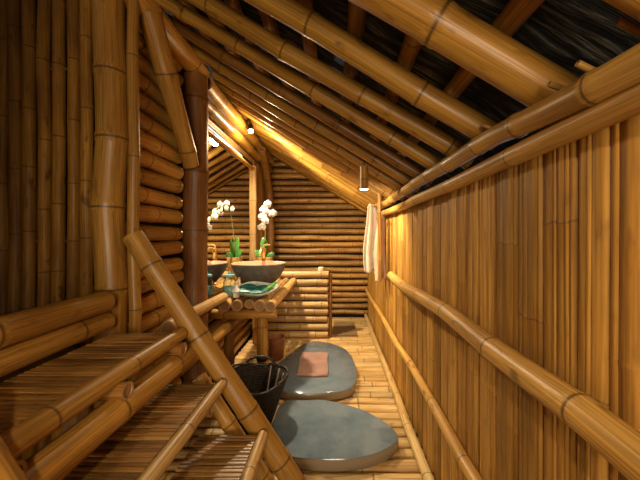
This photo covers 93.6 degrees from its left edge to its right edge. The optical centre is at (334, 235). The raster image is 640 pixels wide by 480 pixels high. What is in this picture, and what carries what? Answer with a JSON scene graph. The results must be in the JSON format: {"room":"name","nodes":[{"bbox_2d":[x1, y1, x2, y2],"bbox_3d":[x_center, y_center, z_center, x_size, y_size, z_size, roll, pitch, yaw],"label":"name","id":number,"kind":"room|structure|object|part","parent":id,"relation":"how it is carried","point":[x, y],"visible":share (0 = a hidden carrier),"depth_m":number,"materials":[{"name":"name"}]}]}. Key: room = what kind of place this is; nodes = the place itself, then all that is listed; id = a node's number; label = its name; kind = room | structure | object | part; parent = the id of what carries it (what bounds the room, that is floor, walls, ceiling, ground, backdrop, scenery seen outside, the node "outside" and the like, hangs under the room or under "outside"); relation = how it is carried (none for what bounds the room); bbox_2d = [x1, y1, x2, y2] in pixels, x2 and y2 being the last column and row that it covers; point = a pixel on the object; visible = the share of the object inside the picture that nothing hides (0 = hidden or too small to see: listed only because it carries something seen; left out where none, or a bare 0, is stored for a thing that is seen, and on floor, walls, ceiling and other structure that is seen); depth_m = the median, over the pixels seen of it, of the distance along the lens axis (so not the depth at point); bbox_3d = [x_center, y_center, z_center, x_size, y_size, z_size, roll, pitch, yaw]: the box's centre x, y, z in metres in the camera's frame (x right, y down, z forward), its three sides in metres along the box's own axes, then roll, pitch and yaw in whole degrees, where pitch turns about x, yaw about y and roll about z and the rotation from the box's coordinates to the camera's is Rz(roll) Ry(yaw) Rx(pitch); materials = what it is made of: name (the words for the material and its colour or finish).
{"room":"bamboo bathroom","nodes":[
{"label":"bamboo bathroom","id":0,"kind":"room"},
{"bbox_2d":[0,0,128,460],"bbox_3d":[-1.935,-0.250,1.823,1.330,3.700,0.154,0,0,0],"label":"wall","id":1,"kind":"structure","parent":0,"point":[47,99],"depth_m":1.77,"materials":[{"name":"brown wood"}]},
{"bbox_2d":[125,7,266,383],"bbox_3d":[-1.289,-0.070,3.763,0.201,3.340,3.875,0,0,0],"label":"wall","id":2,"kind":"structure","parent":0,"point":[161,166],"depth_m":2.18,"materials":[{"name":"brown wood"}]},
{"bbox_2d":[208,128,256,298],"bbox_3d":[-1.180,-0.194,3.520,0.121,1.612,1.640,0,0,0],"label":"mirror","id":3,"kind":"object","parent":2,"relation":"attached to","point":[232,194],"visible":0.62,"depth_m":3.25,"materials":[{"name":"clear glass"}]},
{"bbox_3d":[-1.216,0.589,3.490,0.049,0.046,1.560,0,0,0],"label":"frame","id":4,"kind":"part","parent":3,"relation":"part of","materials":[{"name":"brown wood"}]},
{"bbox_3d":[-1.168,-0.960,3.520,0.067,0.056,1.640,0,0,0],"label":"frame","id":5,"kind":"part","parent":3,"relation":"part of","materials":[{"name":"brown wood"}]},
{"bbox_3d":[-1.165,-0.200,4.296,0.092,1.600,0.089,0,0,0],"label":"frame","id":6,"kind":"part","parent":3,"relation":"part of","materials":[{"name":"brown wood"}]},
{"bbox_2d":[208,98,272,172],"bbox_3d":[-1.189,-1.207,4.100,0.133,0.140,2.800,0,0,0],"label":"wall plate","id":7,"kind":"object","parent":2,"relation":"attached to","point":[214,113],"visible":0.66,"depth_m":3.33,"materials":[{"name":"brown wood"}]},
{"bbox_3d":[-1.201,0.190,4.997,0.025,2.620,1.163,0,0,0],"label":"panel","id":8,"kind":"part","parent":2,"relation":"part of","materials":[{"name":"brown wood"}]},
{"bbox_2d":[159,317,434,479],"bbox_3d":[-0.925,1.575,1.800,3.350,0.170,8.000,0,0,0],"label":"floor","id":9,"kind":"structure","parent":0,"point":[372,394],"depth_m":2.65,"materials":[{"name":"brown wood"}]},
{"bbox_2d":[0,347,88,431],"bbox_3d":[-1.920,1.050,0.860,1.260,0.900,1.520,0,0,0],"label":"platform","id":10,"kind":"object","parent":9,"relation":"on","point":[58,354],"visible":0.02,"depth_m":1.50,"materials":[{"name":"brown wood"}]},
{"bbox_3d":[-1.325,1.080,1.535,0.070,0.840,0.070,0,0,0],"label":"leg","id":11,"kind":"part","parent":10,"relation":"part of","materials":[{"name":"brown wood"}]},
{"bbox_2d":[89,0,128,409],"bbox_3d":[-1.275,0.000,1.709,0.194,3.000,0.205,0,0,33],"label":"post","id":12,"kind":"object","parent":9,"relation":"on","point":[107,205],"visible":0.57,"depth_m":1.65,"materials":[{"name":"brown wood"}]},
{"bbox_2d":[0,312,114,377],"bbox_3d":[-1.224,0.461,0.900,0.117,0.119,1.400,0,0,0],"label":"rail","id":13,"kind":"object","parent":12,"relation":"attached to","point":[13,357],"visible":0.84,"depth_m":1.25,"materials":[{"name":"brown wood"}]},
{"bbox_2d":[0,291,114,348],"bbox_3d":[-1.224,0.346,0.897,0.126,0.132,1.396,0,0,0],"label":"rail","id":14,"kind":"object","parent":13,"relation":"on","point":[15,327],"visible":1,"depth_m":1.24,"materials":[{"name":"brown wood"}]},
{"bbox_2d":[126,0,141,381],"bbox_3d":[-1.169,0.060,1.746,0.079,2.880,0.078,0,0,-40],"label":"slim post","id":15,"kind":"object","parent":9,"relation":"on","point":[132,41],"visible":0.57,"depth_m":1.72,"materials":[{"name":"brown wood"}]},
{"bbox_2d":[0,230,305,479],"bbox_3d":[-0.643,0.751,1.077,1.079,1.564,1.356,0,0,0],"label":"stair","id":16,"kind":"structure","parent":9,"relation":"on","point":[140,427],"depth_m":1.23,"materials":[{"name":"brown wood"}]},
{"bbox_2d":[181,71,208,383],"bbox_3d":[-1.203,0.065,2.585,0.226,2.870,0.222,0,0,-45],"label":"post","id":17,"kind":"object","parent":9,"relation":"on","point":[194,228],"visible":0.64,"depth_m":2.50,"materials":[{"name":"brown wood"}]},
{"bbox_2d":[124,0,209,77],"bbox_3d":[-1.200,-1.430,1.380,0.194,0.219,2.562,0,0,0],"label":"ridge beam","id":18,"kind":"structure","parent":17,"relation":"on","point":[183,52],"depth_m":2.20,"materials":[{"name":"brown wood"}]},
{"bbox_2d":[139,11,198,167],"bbox_3d":[-1.163,-0.988,2.148,0.148,0.902,0.663,0,0,0],"label":"brace","id":19,"kind":"object","parent":18,"relation":"attached to","point":[151,23],"visible":0.98,"depth_m":2.05,"materials":[{"name":"brown wood"}]},
{"bbox_2d":[154,0,441,176],"bbox_3d":[-0.270,-0.969,1.832,1.905,1.225,0.108,0,0,2],"label":"rafter","id":20,"kind":"object","parent":18,"relation":"on","point":[312,89],"visible":0.88,"depth_m":1.80,"materials":[{"name":"brown wood"}]},
{"bbox_2d":[167,14,433,186],"bbox_3d":[-0.260,-0.962,2.127,1.922,1.233,0.091,0,0,2],"label":"rafter","id":21,"kind":"object","parent":18,"relation":"on","point":[398,161],"visible":0.87,"depth_m":2.10,"materials":[{"name":"brown wood"}]},
{"bbox_2d":[188,40,420,191],"bbox_3d":[-0.263,-0.964,2.408,1.920,1.237,0.111,0,0,2],"label":"rafter","id":22,"kind":"object","parent":18,"relation":"on","point":[267,95],"visible":0.71,"depth_m":2.37,"materials":[{"name":"brown wood"}]},
{"bbox_2d":[178,0,217,44],"bbox_3d":[-0.963,-1.510,2.550,0.098,0.091,6.100,0,0,0],"label":"batten","id":23,"kind":"object","parent":22,"relation":"on","point":[184,2],"visible":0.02,"depth_m":2.00,"materials":[{"name":"brown wood"}]},
{"bbox_2d":[186,0,475,169],"bbox_3d":[-0.256,-0.960,1.547,1.934,1.246,0.106,0,0,2],"label":"rafter","id":24,"kind":"object","parent":18,"relation":"on","point":[362,95],"visible":0.86,"depth_m":1.50,"materials":[{"name":"brown wood"}]},
{"bbox_2d":[243,0,496,149],"bbox_3d":[-0.267,-0.967,1.250,1.914,1.235,0.107,0,0,2],"label":"rafter","id":25,"kind":"object","parent":18,"relation":"on","point":[420,93],"visible":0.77,"depth_m":1.20,"materials":[{"name":"brown wood"}]},
{"bbox_2d":[342,1,365,124],"bbox_3d":[0.081,-0.855,2.550,0.090,0.095,6.100,0,0,0],"label":"batten","id":26,"kind":"object","parent":25,"relation":"on","point":[356,18],"visible":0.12,"depth_m":1.19,"materials":[{"name":"brown wood"}]},
{"bbox_2d":[348,0,579,106],"bbox_3d":[-0.271,-0.969,0.891,1.917,1.248,0.135,0,0,1],"label":"rafter","id":27,"kind":"object","parent":18,"relation":"on","point":[444,27],"visible":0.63,"depth_m":0.83,"materials":[{"name":"brown wood"}]},
{"bbox_2d":[370,34,421,141],"bbox_3d":[0.291,-0.726,2.550,0.090,0.088,6.100,0,0,0],"label":"batten","id":28,"kind":"object","parent":27,"relation":"on","point":[410,48],"visible":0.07,"depth_m":1.18,"materials":[{"name":"brown wood"}]},
{"bbox_2d":[602,0,639,21],"bbox_3d":[-0.264,-0.965,0.559,1.922,1.241,0.123,0,0,2],"label":"rafter","id":29,"kind":"object","parent":18,"relation":"on","point":[631,8],"visible":1,"depth_m":0.55,"materials":[{"name":"brown wood"}]},
{"bbox_2d":[397,0,544,157],"bbox_3d":[0.489,-0.605,2.550,0.091,0.092,6.100,0,0,0],"label":"batten","id":30,"kind":"object","parent":29,"relation":"on","point":[515,13],"visible":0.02,"depth_m":0.84,"materials":[{"name":"brown wood"}]},
{"bbox_2d":[615,17,639,37],"bbox_3d":[0.592,-0.417,0.600,0.054,0.038,0.017,0,0,0],"label":"peg","id":31,"kind":"object","parent":29,"relation":"attached to","point":[623,23],"visible":1,"depth_m":0.60,"materials":[{"name":"brown wood"}]},
{"bbox_2d":[160,278,296,378],"bbox_3d":[-0.872,1.011,3.110,0.656,0.978,2.460,0,0,0],"label":"washstand","id":32,"kind":"object","parent":9,"relation":"on","point":[260,309],"visible":0.62,"depth_m":2.89,"materials":[{"name":"brown wood"}]},
{"bbox_2d":[223,272,235,295],"bbox_3d":[-1.060,0.478,3.020,0.124,0.240,0.124,0,0,0],"label":"glass jar","id":33,"kind":"object","parent":32,"relation":"on","point":[229,282],"visible":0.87,"depth_m":2.97,"materials":[{"name":"teal"}]},
{"bbox_3d":[-1.060,0.383,3.020,0.104,0.050,0.104,0,0,0],"label":"lid","id":34,"kind":"part","parent":33,"relation":"part of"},
{"bbox_3d":[-1.042,1.215,2.949,0.110,0.570,0.108,0,0,0],"label":"leg","id":35,"kind":"part","parent":32,"relation":"part of","materials":[{"name":"brown wood"}]},
{"bbox_3d":[-1.103,1.150,4.199,0.110,0.700,0.124,0,0,0],"label":"leg","id":36,"kind":"part","parent":32,"relation":"part of","materials":[{"name":"brown wood"}]},
{"bbox_2d":[232,281,278,297],"bbox_3d":[-0.785,0.525,2.965,0.464,0.151,0.280,0,0,0],"label":"platter","id":37,"kind":"object","parent":32,"relation":"on","point":[253,289],"visible":0.96,"depth_m":2.98,"materials":[{"name":"green ceramic"}]},
{"bbox_2d":[233,282,238,297],"bbox_3d":[-0.965,0.524,2.930,0.060,0.147,0.060,0,0,0],"label":"bottle","id":38,"kind":"object","parent":37,"relation":"on","point":[236,289],"visible":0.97,"depth_m":2.91,"materials":[{"name":"beige ceramic"}]},
{"bbox_2d":[231,261,285,282],"bbox_3d":[-0.843,0.448,3.332,0.595,0.300,0.592,0,0,0],"label":"basin","id":39,"kind":"object","parent":32,"relation":"on","point":[248,271],"visible":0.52,"depth_m":3.12,"materials":[{"name":"stone"}]},
{"bbox_3d":[-0.715,1.150,2.953,0.110,0.700,0.110,0,0,0],"label":"leg","id":40,"kind":"part","parent":32,"relation":"part of","materials":[{"name":"brown wood"}]},
{"bbox_2d":[259,244,269,260],"bbox_3d":[-0.853,0.348,3.573,0.129,0.505,0.296,0,0,0],"label":"tap","id":41,"kind":"object","parent":32,"relation":"on","point":[262,252],"visible":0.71,"depth_m":3.66,"materials":[{"name":"gold metal"}]},
{"bbox_3d":[-0.867,0.181,3.558,0.037,0.105,0.266,0,0,-4],"label":"spout","id":42,"kind":"part","parent":41,"relation":"part of","materials":[{"name":"gold metal"}]},
{"bbox_2d":[255,200,276,260],"bbox_3d":[-0.881,0.059,3.886,0.285,1.079,0.735,0,0,-18],"label":"potted orchid","id":43,"kind":"object","parent":32,"relation":"on","point":[264,209],"visible":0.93,"depth_m":3.86,"materials":[{"name":"plant"}]},
{"bbox_3d":[-0.861,-0.110,3.532,0.103,0.081,0.024,0,0,-19],"label":"flower","id":44,"kind":"part","parent":43,"relation":"part of","materials":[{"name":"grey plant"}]},
{"bbox_3d":[-0.882,-0.239,3.654,0.117,0.094,0.014,0,0,-24],"label":"flower","id":45,"kind":"part","parent":43,"relation":"part of","materials":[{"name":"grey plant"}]},
{"bbox_3d":[-0.970,0.443,4.130,0.216,0.310,0.216,0,0,0],"label":"pot","id":46,"kind":"part","parent":43,"relation":"part of","materials":[{"name":"wicker"}]},
{"bbox_3d":[-0.834,-0.188,3.594,0.025,0.095,0.120,0,0,40],"label":"flower","id":47,"kind":"part","parent":43,"relation":"part of","materials":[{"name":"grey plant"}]},
{"bbox_3d":[-0.871,-0.409,3.863,0.102,0.081,0.023,0,0,-13],"label":"flower","id":48,"kind":"part","parent":43,"relation":"part of","materials":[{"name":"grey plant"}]},
{"bbox_2d":[221,355,288,434],"bbox_3d":[-0.637,1.261,2.324,0.554,0.473,0.548,0,0,0],"label":"basket","id":49,"kind":"object","parent":9,"relation":"on","point":[265,382],"visible":0.58,"depth_m":2.51,"materials":[{"name":"black wicker"}]},
{"bbox_3d":[-0.640,1.073,2.572,0.282,0.098,0.037,0,0,0],"label":"handle","id":50,"kind":"part","parent":49,"relation":"part of","materials":[{"name":"black wicker"}]},
{"bbox_2d":[258,147,273,260],"bbox_3d":[-1.100,0.077,4.832,0.139,2.848,0.746,0,0,0],"label":"post","id":51,"kind":"object","parent":9,"relation":"on","point":[264,163],"visible":0.51,"depth_m":4.95,"materials":[{"name":"brown wood"}]},
{"bbox_2d":[208,76,274,164],"bbox_3d":[-1.169,-1.376,4.100,0.169,0.159,2.800,0,0,0],"label":"ridge beam","id":52,"kind":"structure","parent":51,"relation":"on","point":[215,94],"depth_m":3.30,"materials":[{"name":"brown wood"}]},
{"bbox_2d":[247,119,253,133],"bbox_3d":[-1.045,-1.359,3.700,0.076,0.198,0.133,0,0,-27],"label":"spotlight","id":53,"kind":"object","parent":52,"relation":"attached to","point":[250,126],"visible":1,"depth_m":3.67,"materials":[{"name":"grey metal"}]},
{"bbox_2d":[222,91,395,202],"bbox_3d":[-0.269,-0.968,3.234,1.909,1.232,0.120,0,0,2],"label":"rafter","id":54,"kind":"object","parent":52,"relation":"on","point":[296,139],"visible":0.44,"depth_m":3.19,"materials":[{"name":"brown wood"}]},
{"bbox_2d":[224,0,269,76],"bbox_3d":[-0.552,-1.245,2.550,0.092,0.089,6.100,0,0,0],"label":"batten","id":55,"kind":"object","parent":54,"relation":"on","point":[235,4],"visible":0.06,"depth_m":1.64,"materials":[{"name":"brown wood"}]},
{"bbox_2d":[372,193,382,281],"bbox_3d":[0.472,0.015,3.548,0.071,0.970,0.606,0,0,-5],"label":"post","id":56,"kind":"object","parent":54,"relation":"hanging from","point":[379,217],"visible":0.84,"depth_m":3.25,"materials":[{"name":"brown wood"}]},
{"bbox_2d":[363,204,376,273],"bbox_3d":[0.455,0.030,3.658,0.235,0.841,0.092,0,0,-28],"label":"towel","id":57,"kind":"object","parent":56,"relation":"hanging from","point":[371,223],"visible":0.78,"depth_m":3.62,"materials":[{"name":"white fabric"}]},
{"bbox_2d":[374,215,386,281],"bbox_3d":[0.539,0.145,3.421,0.199,0.760,0.083,0,0,-33],"label":"towel","id":58,"kind":"object","parent":56,"relation":"hanging from","point":[384,272],"visible":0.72,"depth_m":3.40,"materials":[{"name":"white fabric"}]},
{"bbox_2d":[255,134,368,205],"bbox_3d":[-0.266,-0.966,4.537,1.915,1.234,0.102,0,0,2],"label":"rafter","id":59,"kind":"object","parent":52,"relation":"on","point":[266,142],"visible":0.31,"depth_m":4.52,"materials":[{"name":"brown wood"}]},
{"bbox_2d":[258,9,294,91],"bbox_3d":[-0.343,-1.118,2.550,0.093,0.099,6.100,0,0,0],"label":"batten","id":60,"kind":"object","parent":59,"relation":"on","point":[269,22],"visible":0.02,"depth_m":1.55,"materials":[{"name":"brown wood"}]},
{"bbox_2d":[239,112,386,207],"bbox_3d":[-0.267,-0.967,3.749,1.913,1.234,0.115,0,0,2],"label":"rafter","id":61,"kind":"object","parent":52,"relation":"on","point":[256,125],"visible":0.41,"depth_m":3.72,"materials":[{"name":"brown wood"}]},
{"bbox_2d":[212,69,414,197],"bbox_3d":[-0.197,-0.923,2.694,1.824,1.178,0.114,0,0,2],"label":"rafter","id":62,"kind":"object","parent":52,"relation":"on","point":[291,121],"visible":0.72,"depth_m":2.66,"materials":[{"name":"brown wood"}]},
{"bbox_2d":[360,160,368,189],"bbox_3d":[0.255,-0.534,2.604,0.077,0.264,0.080,0,0,0],"label":"lamp","id":63,"kind":"object","parent":62,"relation":"attached to","point":[364,179],"visible":0.98,"depth_m":2.57,"materials":[{"name":"brown wood"}]},
{"bbox_2d":[254,130,372,203],"bbox_3d":[-0.270,-0.969,4.272,1.908,1.231,0.107,0,0,2],"label":"rafter","id":64,"kind":"object","parent":52,"relation":"on","point":[320,172],"visible":0.44,"depth_m":4.24,"materials":[{"name":"brown wood"}]},
{"bbox_2d":[268,334,284,359],"bbox_3d":[-0.725,1.369,3.700,0.206,0.262,0.206,0,0,0],"label":"waste bin","id":65,"kind":"object","parent":9,"relation":"on","point":[275,341],"visible":0.94,"depth_m":3.62,"materials":[{"name":"brown wood"}]},
{"bbox_2d":[267,271,331,337],"bbox_3d":[-0.605,1.006,4.420,1.130,0.992,0.130,0,0,0],"label":"wall partition","id":66,"kind":"structure","parent":9,"relation":"on","point":[306,312],"depth_m":4.38,"materials":[{"name":"brown wood"}]},
{"bbox_3d":[-0.070,1.025,4.441,0.060,0.950,0.070,0,0,0],"label":"post","id":67,"kind":"part","parent":66,"relation":"part of","materials":[{"name":"brown wood"}]},
{"bbox_2d":[279,341,356,400],"bbox_3d":[-0.215,1.458,3.368,0.890,0.085,1.359,0,0,0],"label":"stone slab","id":68,"kind":"object","parent":9,"relation":"on","point":[340,382],"visible":0.74,"depth_m":2.98,"materials":[{"name":"grey stone"}]},
{"bbox_2d":[296,351,328,376],"bbox_3d":[-0.238,1.407,3.312,0.343,0.039,0.625,0,0,0],"label":"bath mat","id":69,"kind":"object","parent":68,"relation":"on","point":[315,364],"visible":1,"depth_m":3.24,"materials":[{"name":"pink fabric"}]},
{"bbox_2d":[272,400,397,471],"bbox_3d":[-0.013,1.458,2.249,0.923,0.085,0.700,0,0,0],"label":"stone slab","id":70,"kind":"object","parent":9,"relation":"on","point":[319,435],"visible":0.89,"depth_m":2.12,"materials":[{"name":"grey stone"}]},
{"bbox_2d":[332,322,356,335],"bbox_3d":[0.135,1.489,4.840,0.390,0.022,0.680,0,0,0],"label":"doormat","id":71,"kind":"object","parent":9,"relation":"on","point":[339,328],"visible":0.93,"depth_m":4.74,"materials":[{"name":"brown fabric"}]},
{"bbox_2d":[269,156,367,316],"bbox_3d":[-0.350,-0.050,5.668,2.200,3.300,0.144,0,0,0],"label":"wall","id":72,"kind":"structure","parent":0,"point":[314,228],"depth_m":5.63,"materials":[{"name":"brown wood"}]},
{"bbox_2d":[271,155,366,214],"bbox_3d":[-0.258,-0.961,5.537,1.931,1.244,0.111,0,0,1],"label":"rafter","id":73,"kind":"object","parent":72,"relation":"attached to","point":[312,180],"visible":0.32,"depth_m":5.51,"materials":[{"name":"brown wood"}]},
{"bbox_2d":[163,0,639,211],"bbox_3d":[-0.760,-1.475,1.674,3.880,2.458,8.163,0,0,0],"label":"ceiling","id":74,"kind":"structure","parent":0,"point":[564,32],"depth_m":1.21,"materials":[{"name":"black plant"}]},
{"bbox_2d":[261,141,367,208],"bbox_3d":[-0.256,-0.960,4.783,1.936,1.248,0.120,0,0,2],"label":"rafter","id":75,"kind":"object","parent":74,"relation":"attached to","point":[299,165],"visible":0.35,"depth_m":4.75,"materials":[{"name":"brown wood"}]},
{"bbox_2d":[172,14,213,70],"bbox_3d":[-1.158,-1.626,2.550,0.089,0.086,6.100,0,0,0],"label":"batten","id":76,"kind":"object","parent":75,"relation":"on","point":[175,17],"visible":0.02,"depth_m":2.27,"materials":[{"name":"brown wood"}]},
{"bbox_2d":[296,0,321,106],"bbox_3d":[-0.130,-0.992,2.550,0.097,0.091,6.100,0,0,0],"label":"batten","id":77,"kind":"object","parent":75,"relation":"on","point":[310,47],"visible":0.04,"depth_m":1.51,"materials":[{"name":"brown wood"}]},
{"bbox_2d":[264,145,366,210],"bbox_3d":[-0.255,-0.959,5.038,1.935,1.246,0.107,0,0,1],"label":"rafter","id":78,"kind":"object","parent":74,"relation":"attached to","point":[284,158],"visible":0.26,"depth_m":5.01,"materials":[{"name":"brown wood"}]},
{"bbox_2d":[267,149,366,212],"bbox_3d":[-0.265,-0.965,5.312,1.918,1.237,0.111,0,0,2],"label":"rafter","id":79,"kind":"object","parent":74,"relation":"attached to","point":[269,151],"visible":0.37,"depth_m":5.29,"materials":[{"name":"brown wood"}]},
{"bbox_2d":[368,114,639,479],"bbox_3d":[0.639,0.665,1.725,0.062,1.870,8.050,0,0,0],"label":"wall","id":80,"kind":"structure","parent":0,"point":[541,253],"depth_m":0.95,"materials":[{"name":"brown wood"}]},
{"bbox_2d":[364,314,434,479],"bbox_3d":[0.565,1.466,3.075,0.079,0.082,4.950,0,0,0],"label":"baseboard","id":81,"kind":"structure","parent":80,"relation":"attached to","point":[422,463],"depth_m":2.39,"materials":[{"name":"brown wood"}]},
{"bbox_2d":[365,288,482,479],"bbox_3d":[0.571,0.984,3.100,0.076,0.076,4.800,0,0,0],"label":"rail","id":82,"kind":"object","parent":80,"relation":"attached to","point":[469,470],"visible":1,"depth_m":1.63,"materials":[{"name":"brown wood"}]},
{"bbox_2d":[364,83,639,223],"bbox_3d":[0.573,-0.260,2.475,0.083,0.084,6.150,0,0,0],"label":"bamboo pole","id":83,"kind":"object","parent":80,"relation":"attached to","point":[624,105],"visible":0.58,"depth_m":0.78,"materials":[{"name":"brown wood"}]},
{"bbox_2d":[377,43,639,209],"bbox_3d":[0.546,-0.326,2.000,0.089,0.139,5.200,0,0,0],"label":"beam","id":84,"kind":"structure","parent":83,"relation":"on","point":[622,72],"depth_m":0.73,"materials":[{"name":"brown wood"}]},
{"bbox_2d":[213,79,405,200],"bbox_3d":[-0.257,-0.961,2.964,1.932,1.244,0.108,0,0,2],"label":"rafter","id":85,"kind":"object","parent":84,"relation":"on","point":[229,91],"visible":0.59,"depth_m":2.94,"materials":[{"name":"brown wood"}]},
{"bbox_2d":[231,103,395,206],"bbox_3d":[-0.255,-0.959,3.486,1.936,1.246,0.100,0,0,2],"label":"rafter","id":86,"kind":"object","parent":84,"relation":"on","point":[342,173],"visible":0.34,"depth_m":3.46,"materials":[{"name":"brown wood"}]},
{"bbox_2d":[245,121,383,208],"bbox_3d":[-0.269,-0.968,3.992,1.908,1.229,0.101,0,0,1],"label":"rafter","id":87,"kind":"object","parent":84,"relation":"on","point":[352,188],"visible":0.28,"depth_m":3.96,"materials":[{"name":"brown wood"}]},
{"bbox_2d":[207,14,242,60],"bbox_3d":[-0.757,-1.377,2.550,0.093,0.085,6.100,0,0,0],"label":"batten","id":88,"kind":"object","parent":87,"relation":"on","point":[212,19],"visible":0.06,"depth_m":1.99,"materials":[{"name":"brown wood"}]},
{"bbox_2d":[482,123,491,128],"bbox_3d":[0.583,-0.405,1.125,0.060,0.035,0.017,0,0,0],"label":"peg","id":89,"kind":"object","parent":84,"relation":"attached to","point":[484,125],"visible":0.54,"depth_m":1.12,"materials":[{"name":"brown wood"}]},
{"bbox_2d":[546,81,565,90],"bbox_3d":[0.573,-0.378,0.765,0.060,0.034,0.017,0,0,0],"label":"peg","id":90,"kind":"object","parent":84,"relation":"attached to","point":[551,84],"visible":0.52,"depth_m":0.76,"materials":[{"name":"brown wood"}]},
{"bbox_2d":[574,60,595,72],"bbox_3d":[0.559,-0.366,0.660,0.059,0.040,0.017,0,0,0],"label":"peg","id":91,"kind":"object","parent":84,"relation":"attached to","point":[581,65],"visible":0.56,"depth_m":0.65,"materials":[{"name":"brown wood"}]},
{"bbox_2d":[387,271,639,479],"bbox_3d":[0.533,0.388,1.505,0.115,0.125,2.711,0,0,0],"label":"handrail","id":92,"kind":"object","parent":80,"relation":"attached to","point":[614,439],"visible":1,"depth_m":0.71,"materials":[{"name":"brown wood"}]}
]}

